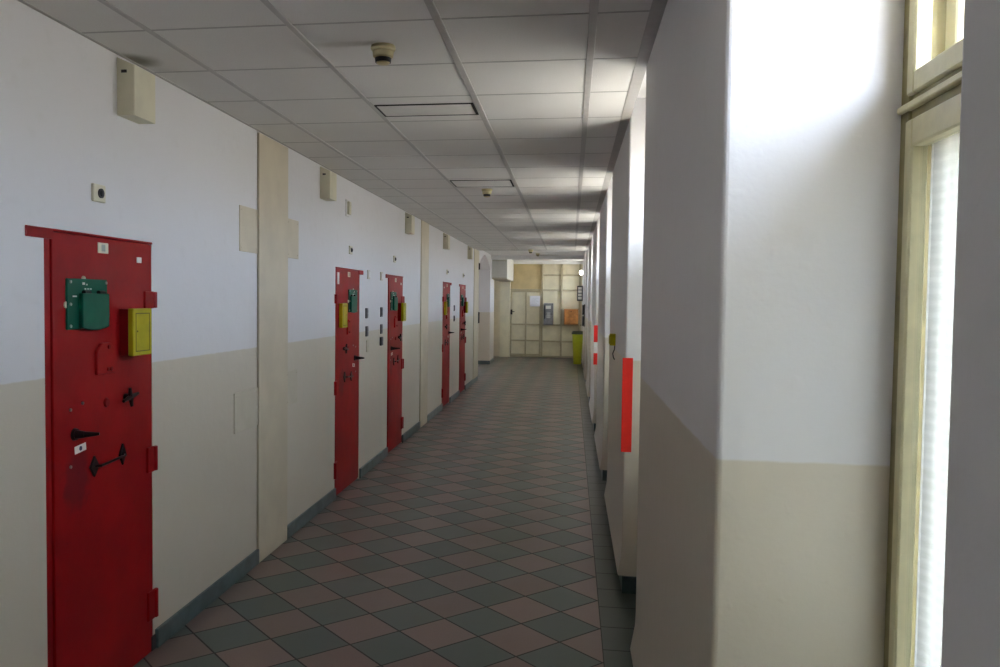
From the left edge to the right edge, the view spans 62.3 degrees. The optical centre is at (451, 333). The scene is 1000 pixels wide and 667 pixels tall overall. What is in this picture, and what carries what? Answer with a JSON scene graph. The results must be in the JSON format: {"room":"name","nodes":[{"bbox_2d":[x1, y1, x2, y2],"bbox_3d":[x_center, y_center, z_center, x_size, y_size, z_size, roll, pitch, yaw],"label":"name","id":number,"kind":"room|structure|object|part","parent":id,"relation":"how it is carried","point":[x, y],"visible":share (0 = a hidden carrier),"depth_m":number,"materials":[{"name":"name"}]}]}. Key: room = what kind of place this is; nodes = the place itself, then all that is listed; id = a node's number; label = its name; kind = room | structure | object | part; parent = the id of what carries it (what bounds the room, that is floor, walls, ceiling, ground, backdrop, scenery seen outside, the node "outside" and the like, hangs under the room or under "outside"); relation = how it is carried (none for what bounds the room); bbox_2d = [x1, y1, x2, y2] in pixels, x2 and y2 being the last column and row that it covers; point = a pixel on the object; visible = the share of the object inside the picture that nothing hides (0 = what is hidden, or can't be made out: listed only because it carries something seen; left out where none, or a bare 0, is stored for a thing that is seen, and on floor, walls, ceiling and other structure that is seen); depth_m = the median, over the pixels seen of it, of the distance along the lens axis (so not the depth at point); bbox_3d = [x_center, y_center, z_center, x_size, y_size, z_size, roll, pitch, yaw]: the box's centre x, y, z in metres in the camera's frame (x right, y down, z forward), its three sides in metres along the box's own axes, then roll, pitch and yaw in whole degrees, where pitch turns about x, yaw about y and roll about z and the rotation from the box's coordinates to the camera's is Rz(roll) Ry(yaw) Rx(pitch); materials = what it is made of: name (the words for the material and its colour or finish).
{"room":"prison interior","nodes":[
{"label":"prison interior","id":0,"kind":"room"},
{"bbox_2d":[0,0,478,666],"bbox_3d":[-1.147,-0.081,7.748,0.400,3.050,21.400,1,2,8],"label":"wall","id":1,"kind":"structure","parent":0,"point":[178,183],"depth_m":4.42,"materials":[{"name":"paint"}]},
{"bbox_2d":[25,225,158,666],"bbox_3d":[-1.516,0.588,3.637,0.138,2.036,0.982,1,2,8],"label":"door","id":2,"kind":"structure","parent":1,"relation":"in","point":[102,602],"depth_m":3.61,"materials":[{"name":"red paint"}]},
{"bbox_3d":[-1.525,0.422,3.439,0.104,0.054,0.055,1,2,8],"label":"handle","id":3,"kind":"part","parent":2,"relation":"part of","materials":[{"name":"black metal"}]},
{"bbox_3d":[-1.552,-0.126,3.514,0.012,0.212,0.294,1,2,8],"label":"peephole plate","id":4,"kind":"part","parent":2,"relation":"part of","materials":[{"name":"green paint"}]},
{"bbox_3d":[-1.497,0.295,3.831,0.039,0.089,0.132,1,2,8],"label":"cross handle","id":5,"kind":"part","parent":2,"relation":"part of","materials":[{"name":"black metal"}]},
{"bbox_2d":[91,183,105,202],"bbox_3d":[-1.528,-0.609,3.584,0.028,0.076,0.090,1,2,8],"label":"lamp","id":6,"kind":"object","parent":1,"relation":"attached to","point":[97,191],"visible":1,"depth_m":3.57,"materials":[{"name":"white plastic"}]},
{"bbox_2d":[117,57,154,123],"bbox_3d":[-1.456,-1.120,3.814,0.087,0.262,0.192,1,2,8],"label":"junction box","id":7,"kind":"object","parent":1,"relation":"attached to","point":[135,85],"visible":1,"depth_m":3.73,"materials":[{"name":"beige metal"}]},
{"bbox_3d":[-1.416,-1.102,3.810,0.006,0.227,0.190,1,2,8],"label":"lid","id":8,"kind":"part","parent":7,"relation":"part of","materials":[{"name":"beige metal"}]},
{"bbox_2d":[234,387,257,433],"bbox_3d":[-1.310,0.488,5.266,0.011,0.250,0.376,1,2,8],"label":"cover plate","id":9,"kind":"object","parent":1,"relation":"attached to","point":[245,402],"visible":1,"depth_m":5.25,"materials":[{"name":"beige metal"}]},
{"bbox_2d":[239,205,257,253],"bbox_3d":[-1.292,-0.660,5.262,0.009,0.285,0.291,1,2,8],"label":"cover plate","id":10,"kind":"object","parent":1,"relation":"attached to","point":[248,217],"visible":1,"depth_m":5.25,"materials":[{"name":"beige paint"}]},
{"bbox_2d":[257,132,287,562],"bbox_3d":[-1.238,0.099,5.723,0.020,2.851,0.555,1,2,8],"label":"pillar","id":11,"kind":"structure","parent":1,"relation":"attached to","point":[272,166],"depth_m":5.68,"materials":[{"name":"beige paint"}]},
{"bbox_2d":[288,218,298,258],"bbox_3d":[-1.171,-0.698,6.095,0.009,0.285,0.250,1,2,8],"label":"cover plate","id":12,"kind":"object","parent":1,"relation":"attached to","point":[293,225],"visible":1,"depth_m":6.10,"materials":[{"name":"beige paint"}]},
{"bbox_2d":[155,376,477,647],"bbox_3d":[-0.960,1.397,7.768,0.021,0.098,21.380,1,2,8],"label":"baseboard","id":13,"kind":"structure","parent":1,"relation":"attached to","point":[166,630],"depth_m":5.20,"materials":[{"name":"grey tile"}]},
{"bbox_2d":[320,167,336,200],"bbox_3d":[-1.018,-1.237,6.825,0.087,0.262,0.192,1,2,8],"label":"junction box","id":14,"kind":"object","parent":1,"relation":"attached to","point":[328,179],"visible":1,"depth_m":6.74,"materials":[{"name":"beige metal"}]},
{"bbox_3d":[-0.978,-1.218,6.821,0.006,0.227,0.190,1,2,8],"label":"lid","id":15,"kind":"part","parent":14,"relation":"part of","materials":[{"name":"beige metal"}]},
{"bbox_2d":[345,199,350,216],"bbox_3d":[-0.940,-1.147,7.550,0.036,0.150,0.110,1,2,8],"label":"outlet","id":16,"kind":"object","parent":1,"relation":"attached to","point":[347,202],"visible":1,"depth_m":7.51,"materials":[{"name":"beige plastic"}]},
{"bbox_2d":[334,267,363,494],"bbox_3d":[-0.923,0.415,7.714,0.138,2.036,0.982,1,2,8],"label":"door","id":17,"kind":"structure","parent":1,"relation":"in","point":[346,296],"depth_m":7.63,"materials":[{"name":"red paint"}]},
{"bbox_3d":[-0.963,0.138,7.500,0.039,0.089,0.132,1,2,8],"label":"cross handle","id":18,"kind":"part","parent":17,"relation":"part of","materials":[{"name":"black metal"}]},
{"bbox_3d":[-0.930,-0.307,7.787,0.012,0.212,0.294,1,2,8],"label":"peephole plate","id":19,"kind":"part","parent":17,"relation":"part of","materials":[{"name":"green paint"}]},
{"bbox_3d":[-0.877,0.234,7.893,0.104,0.054,0.055,1,2,8],"label":"handle","id":20,"kind":"part","parent":17,"relation":"part of","materials":[{"name":"black metal"}]},
{"bbox_2d":[349,246,352,253],"bbox_3d":[-0.932,-0.777,7.680,0.028,0.076,0.090,1,2,8],"label":"lamp","id":21,"kind":"object","parent":1,"relation":"attached to","point":[350,247],"visible":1,"depth_m":7.66,"materials":[{"name":"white plastic"}]},
{"bbox_2d":[81,10,649,249],"bbox_3d":[0.210,-1.397,7.419,2.339,0.011,20.413,1,2,8],"label":"trim","id":22,"kind":"structure","parent":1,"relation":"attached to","point":[643,10],"depth_m":4.41,"materials":[{"name":"white metal"}]},
{"bbox_2d":[365,308,367,317],"bbox_3d":[-0.851,-0.204,8.327,0.020,0.104,0.080,1,2,8],"label":"wall switch","id":23,"kind":"object","parent":1,"relation":"attached to","point":[366,309],"visible":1,"depth_m":8.29,"materials":[{"name":"plastic"}]},
{"bbox_2d":[365,326,368,336],"bbox_3d":[-0.852,-0.022,8.345,0.020,0.104,0.080,1,2,8],"label":"wall switch","id":24,"kind":"object","parent":1,"relation":"attached to","point":[366,327],"visible":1,"depth_m":8.31,"materials":[{"name":"plastic"}]},
{"bbox_2d":[366,340,368,351],"bbox_3d":[-0.852,0.126,8.391,0.012,0.120,0.090,1,2,8],"label":"blank plate","id":25,"kind":"object","parent":1,"relation":"attached to","point":[367,341],"visible":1,"depth_m":8.37,"materials":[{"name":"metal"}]},
{"bbox_2d":[380,307,382,316],"bbox_3d":[-0.757,-0.234,8.975,0.020,0.104,0.080,1,2,8],"label":"wall switch","id":26,"kind":"object","parent":1,"relation":"attached to","point":[381,308],"visible":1,"depth_m":8.95,"materials":[{"name":"plastic"}]},
{"bbox_2d":[386,274,405,452],"bbox_3d":[-0.636,0.338,9.688,0.138,2.036,0.982,1,2,8],"label":"door","id":27,"kind":"structure","parent":1,"relation":"in","point":[396,300],"depth_m":9.70,"materials":[{"name":"red paint"}]},
{"bbox_3d":[-0.671,-0.376,9.566,0.012,0.212,0.294,1,2,8],"label":"peephole plate","id":28,"kind":"part","parent":27,"relation":"part of","materials":[{"name":"green paint"}]},
{"bbox_3d":[-0.686,0.338,9.679,0.042,2.036,0.950,1,2,8],"label":"frame","id":29,"kind":"part","parent":27,"relation":"part of","materials":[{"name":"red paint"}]},
{"bbox_2d":[405,212,414,233],"bbox_3d":[-0.517,-1.370,10.269,0.087,0.262,0.192,1,2,8],"label":"junction box","id":30,"kind":"object","parent":1,"relation":"attached to","point":[409,219],"visible":1,"depth_m":10.18,"materials":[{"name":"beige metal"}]},
{"bbox_3d":[-0.477,-1.352,10.265,0.006,0.227,0.190,1,2,8],"label":"lid","id":31,"kind":"part","parent":30,"relation":"part of","materials":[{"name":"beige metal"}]},
{"bbox_2d":[419,220,428,427],"bbox_3d":[-0.384,-0.132,11.594,0.020,2.857,0.570,1,2,8],"label":"trim","id":32,"kind":"structure","parent":1,"relation":"attached to","point":[424,281],"depth_m":11.54,"materials":[{"name":"beige paint"}]},
{"bbox_2d":[443,233,449,249],"bbox_3d":[-0.079,-1.487,13.280,0.087,0.262,0.192,1,2,8],"label":"junction box","id":33,"kind":"object","parent":1,"relation":"attached to","point":[446,238],"visible":1,"depth_m":13.19,"materials":[{"name":"beige metal"}]},
{"bbox_2d":[441,282,453,405],"bbox_3d":[-0.046,0.166,13.745,0.138,2.036,0.982,1,2,8],"label":"door","id":34,"kind":"structure","parent":1,"relation":"in","point":[446,332],"depth_m":13.64,"materials":[{"name":"red paint"}]},
{"bbox_2d":[459,284,467,391],"bbox_3d":[0.237,0.090,15.690,0.138,2.036,0.982,1,2,8],"label":"door","id":35,"kind":"structure","parent":1,"relation":"in","point":[463,300],"depth_m":15.72,"materials":[{"name":"red paint"}]},
{"bbox_2d":[468,246,472,258],"bbox_3d":[0.376,-1.609,16.410,0.087,0.262,0.192,1,2,8],"label":"junction box","id":36,"kind":"object","parent":1,"relation":"attached to","point":[470,249],"visible":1,"depth_m":16.32,"materials":[{"name":"beige metal"}]},
{"bbox_2d":[473,249,478,378],"bbox_3d":[0.532,-0.377,17.883,0.022,2.860,0.850,1,2,8],"label":"trim","id":37,"kind":"structure","parent":1,"relation":"attached to","point":[476,252],"depth_m":17.79,"materials":[{"name":"beige paint"}]},
{"bbox_2d":[23,0,652,249],"bbox_3d":[0.200,-1.405,7.349,2.339,0.030,21.100,1,2,8],"label":"ceiling","id":38,"kind":"structure","parent":0,"point":[548,171],"depth_m":4.15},
{"bbox_2d":[98,0,598,249],"bbox_3d":[0.244,-1.392,7.343,1.830,0.014,21.100,1,2,8],"label":"grid","id":39,"kind":"structure","parent":38,"relation":"attached to","point":[593,7],"depth_m":4.21,"materials":[{"name":"white metal"}]},
{"bbox_2d":[371,42,395,65],"bbox_3d":[-0.295,-1.202,3.566,0.108,0.079,0.108,1,2,8],"label":"smoke detector","id":40,"kind":"object","parent":38,"relation":"attached to","point":[383,52],"visible":1,"depth_m":3.53,"materials":[{"name":"beige plastic"}]},
{"bbox_2d":[374,103,478,116],"bbox_3d":[-0.137,-1.286,4.747,0.561,0.008,0.277,1,2,8],"label":"ceiling vent","id":41,"kind":"object","parent":38,"relation":"in","point":[439,109],"visible":1,"depth_m":4.74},
{"bbox_2d":[450,180,513,186],"bbox_3d":[0.293,-1.401,7.705,0.561,0.008,0.430,1,2,8],"label":"ceiling vent","id":42,"kind":"object","parent":38,"relation":"in","point":[457,183],"visible":1,"depth_m":7.69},
{"bbox_2d":[481,188,491,196],"bbox_3d":[0.350,-1.378,8.107,0.108,0.079,0.108,1,2,8],"label":"smoke detector","id":43,"kind":"object","parent":38,"relation":"attached to","point":[486,192],"visible":1,"depth_m":8.07,"materials":[{"name":"beige plastic"}]},
{"bbox_2d":[133,356,635,666],"bbox_3d":[0.390,1.359,11.777,4.640,0.120,29.900,1,2,8],"label":"floor","id":44,"kind":"structure","parent":0,"point":[482,538],"depth_m":5.51,"materials":[{"name":"tile"}]},
{"bbox_2d":[493,264,582,357],"bbox_3d":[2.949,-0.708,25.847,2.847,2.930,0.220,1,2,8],"label":"wall","id":45,"kind":"structure","parent":44,"relation":"on","point":[523,332],"depth_m":25.89,"materials":[{"name":"beige paint"}]},
{"bbox_3d":[1.696,-0.728,26.028,0.315,2.930,0.220,1,2,8],"label":"post","id":46,"kind":"part","parent":45,"relation":"part of","materials":[{"name":"beige paint"}]},
{"bbox_3d":[2.335,-0.329,25.981,0.955,2.030,0.040,1,2,8],"label":"door","id":47,"kind":"part","parent":45,"relation":"part of","materials":[{"name":"beige paint"}]},
{"bbox_2d":[530,296,539,306],"bbox_3d":[2.618,-1.012,25.852,0.310,0.330,0.009,1,2,8],"label":"paper notice","id":48,"kind":"object","parent":45,"relation":"attached to","point":[534,300],"visible":1,"depth_m":25.85,"materials":[{"name":"white paper"}]},
{"bbox_2d":[513,260,582,263],"bbox_3d":[3.063,-2.258,25.851,3.500,0.170,0.420,1,2,8],"label":"trim","id":49,"kind":"structure","parent":45,"relation":"attached to","point":[515,261],"depth_m":25.65,"materials":[{"name":"white paint"}]},
{"bbox_2d":[543,303,553,324],"bbox_3d":[3.030,-0.608,25.739,0.300,0.680,0.277,1,2,8],"label":"payphone","id":50,"kind":"object","parent":45,"relation":"attached to","point":[548,307],"visible":1,"depth_m":25.65,"materials":[{"name":"grey metal"}]},
{"bbox_3d":[3.608,-0.722,25.806,1.532,2.875,0.050,1,2,8],"label":"panel","id":51,"kind":"part","parent":45,"relation":"part of","materials":[{"name":"beige paint"}]},
{"bbox_2d":[564,309,578,324],"bbox_3d":[3.712,-0.516,25.579,0.450,0.475,0.255,1,2,8],"label":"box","id":52,"kind":"object","parent":45,"relation":"attached to","point":[570,315],"visible":1,"depth_m":25.47,"materials":[{"name":"brown wood"}]},
{"bbox_2d":[572,331,582,363],"bbox_3d":[3.554,0.399,23.263,0.340,0.930,0.340,1,2,8],"label":"trash bin","id":53,"kind":"object","parent":44,"relation":"on","point":[577,336],"visible":0.99,"depth_m":23.15,"materials":[{"name":"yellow plastic"}]},
{"bbox_2d":[478,250,493,360],"bbox_3d":[0.519,-0.683,21.236,0.620,3.200,5.800,1,2,8],"label":"wall","id":54,"kind":"structure","parent":0,"point":[486,283],"depth_m":22.91,"materials":[{"name":"paint"}]},
{"bbox_2d":[478,358,493,363],"bbox_3d":[0.656,0.826,22.336,0.645,0.100,7.700,1,2,8],"label":"baseboard","id":55,"kind":"structure","parent":54,"relation":"attached to","point":[492,359],"depth_m":22.95,"materials":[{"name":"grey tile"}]},
{"bbox_2d":[483,72,645,260],"bbox_3d":[0.423,-1.788,11.650,4.640,0.320,29.900,1,2,8],"label":"ceiling","id":56,"kind":"structure","parent":0,"point":[520,255],"depth_m":22.48,"materials":[{"name":"white paint"}]},
{"bbox_2d":[492,259,513,281],"bbox_3d":[1.550,-1.905,24.549,0.434,0.652,2.656,1,2,8],"label":"box","id":57,"kind":"object","parent":56,"relation":"attached to","point":[502,269],"visible":0.87,"depth_m":23.27,"materials":[{"name":"beige paint"}]},
{"bbox_2d":[581,0,999,666],"bbox_3d":[2.321,-0.213,11.309,0.735,3.100,29.550,1,2,8],"label":"wall","id":58,"kind":"structure","parent":0,"point":[742,250],"depth_m":1.82,"materials":[{"name":"paint"}]},
{"bbox_2d":[17,0,667,250],"bbox_3d":[0.221,-1.488,7.358,2.379,0.204,21.130,1,2,8],"label":"trim","id":59,"kind":"structure","parent":58,"relation":"attached to","point":[657,8],"depth_m":4.22,"materials":[{"name":"white metal"}]},
{"bbox_2d":[577,286,582,300],"bbox_3d":[3.745,-1.165,23.984,0.177,0.440,0.040,1,2,8],"label":"frame","id":60,"kind":"object","parent":58,"relation":"attached to","point":[579,288],"visible":0.98,"depth_m":23.97,"materials":[{"name":"black plastic"}]},
{"bbox_2d":[582,304,584,326],"bbox_3d":[3.334,-0.456,20.825,0.062,0.560,0.240,1,2,8],"label":"box","id":61,"kind":"object","parent":58,"relation":"attached to","point":[583,306],"visible":1,"depth_m":20.72,"materials":[{"name":"black plastic"}]},
{"bbox_2d":[593,325,597,364],"bbox_3d":[1.975,0.157,11.268,0.062,0.537,0.007,1,2,8],"label":"marker","id":62,"kind":"object","parent":58,"relation":"attached to","point":[595,326],"visible":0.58,"depth_m":11.26,"materials":[{"name":"red paint"}]},
{"bbox_2d":[583,368,635,593],"bbox_3d":[2.163,1.276,11.516,0.355,0.103,28.200,1,2,8],"label":"baseboard","id":63,"kind":"structure","parent":58,"relation":"attached to","point":[628,583],"depth_m":5.01,"materials":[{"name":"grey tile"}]},
{"bbox_2d":[608,334,615,359],"bbox_3d":[1.193,0.099,6.123,0.052,0.193,0.085,1,2,8],"label":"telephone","id":64,"kind":"object","parent":58,"relation":"attached to","point":[612,337],"visible":0.98,"depth_m":6.08,"materials":[{"name":"yellow plastic"}]},
{"bbox_3d":[1.197,0.045,6.120,0.046,0.086,0.085,1,2,8],"label":"casing","id":65,"kind":"part","parent":64,"relation":"part of","materials":[{"name":"yellow paint"}]},
{"bbox_2d":[621,358,632,451],"bbox_3d":[1.060,0.432,4.980,0.062,0.570,0.007,1,2,8],"label":"marker","id":66,"kind":"object","parent":58,"relation":"attached to","point":[627,363],"visible":1,"depth_m":4.98,"materials":[{"name":"red paint"}]},
{"bbox_2d":[883,0,964,666],"bbox_3d":[0.901,-0.017,1.222,0.260,1.950,1.132,1,2,8],"label":"window","id":67,"kind":"structure","parent":58,"relation":"in","point":[930,110],"depth_m":1.70,"materials":[{"name":"beige paint"}]},
{"bbox_3d":[0.895,-0.727,1.196,0.034,0.505,1.050,1,2,8],"label":"sash","id":68,"kind":"part","parent":67,"relation":"part of","materials":[{"name":"beige paint"}]},
{"bbox_2d":[914,132,959,666],"bbox_3d":[0.911,0.237,1.231,0.017,1.262,0.998,1,2,8],"label":"curtain","id":69,"kind":"object","parent":67,"relation":"hanging from","point":[945,149],"depth_m":1.67,"materials":[{"name":"fabric"}]},
{"bbox_3d":[0.970,-0.723,1.185,0.045,0.511,1.050,1,2,8],"label":"sash","id":70,"kind":"part","parent":67,"relation":"part of","materials":[{"name":"beige paint"}]}
]}

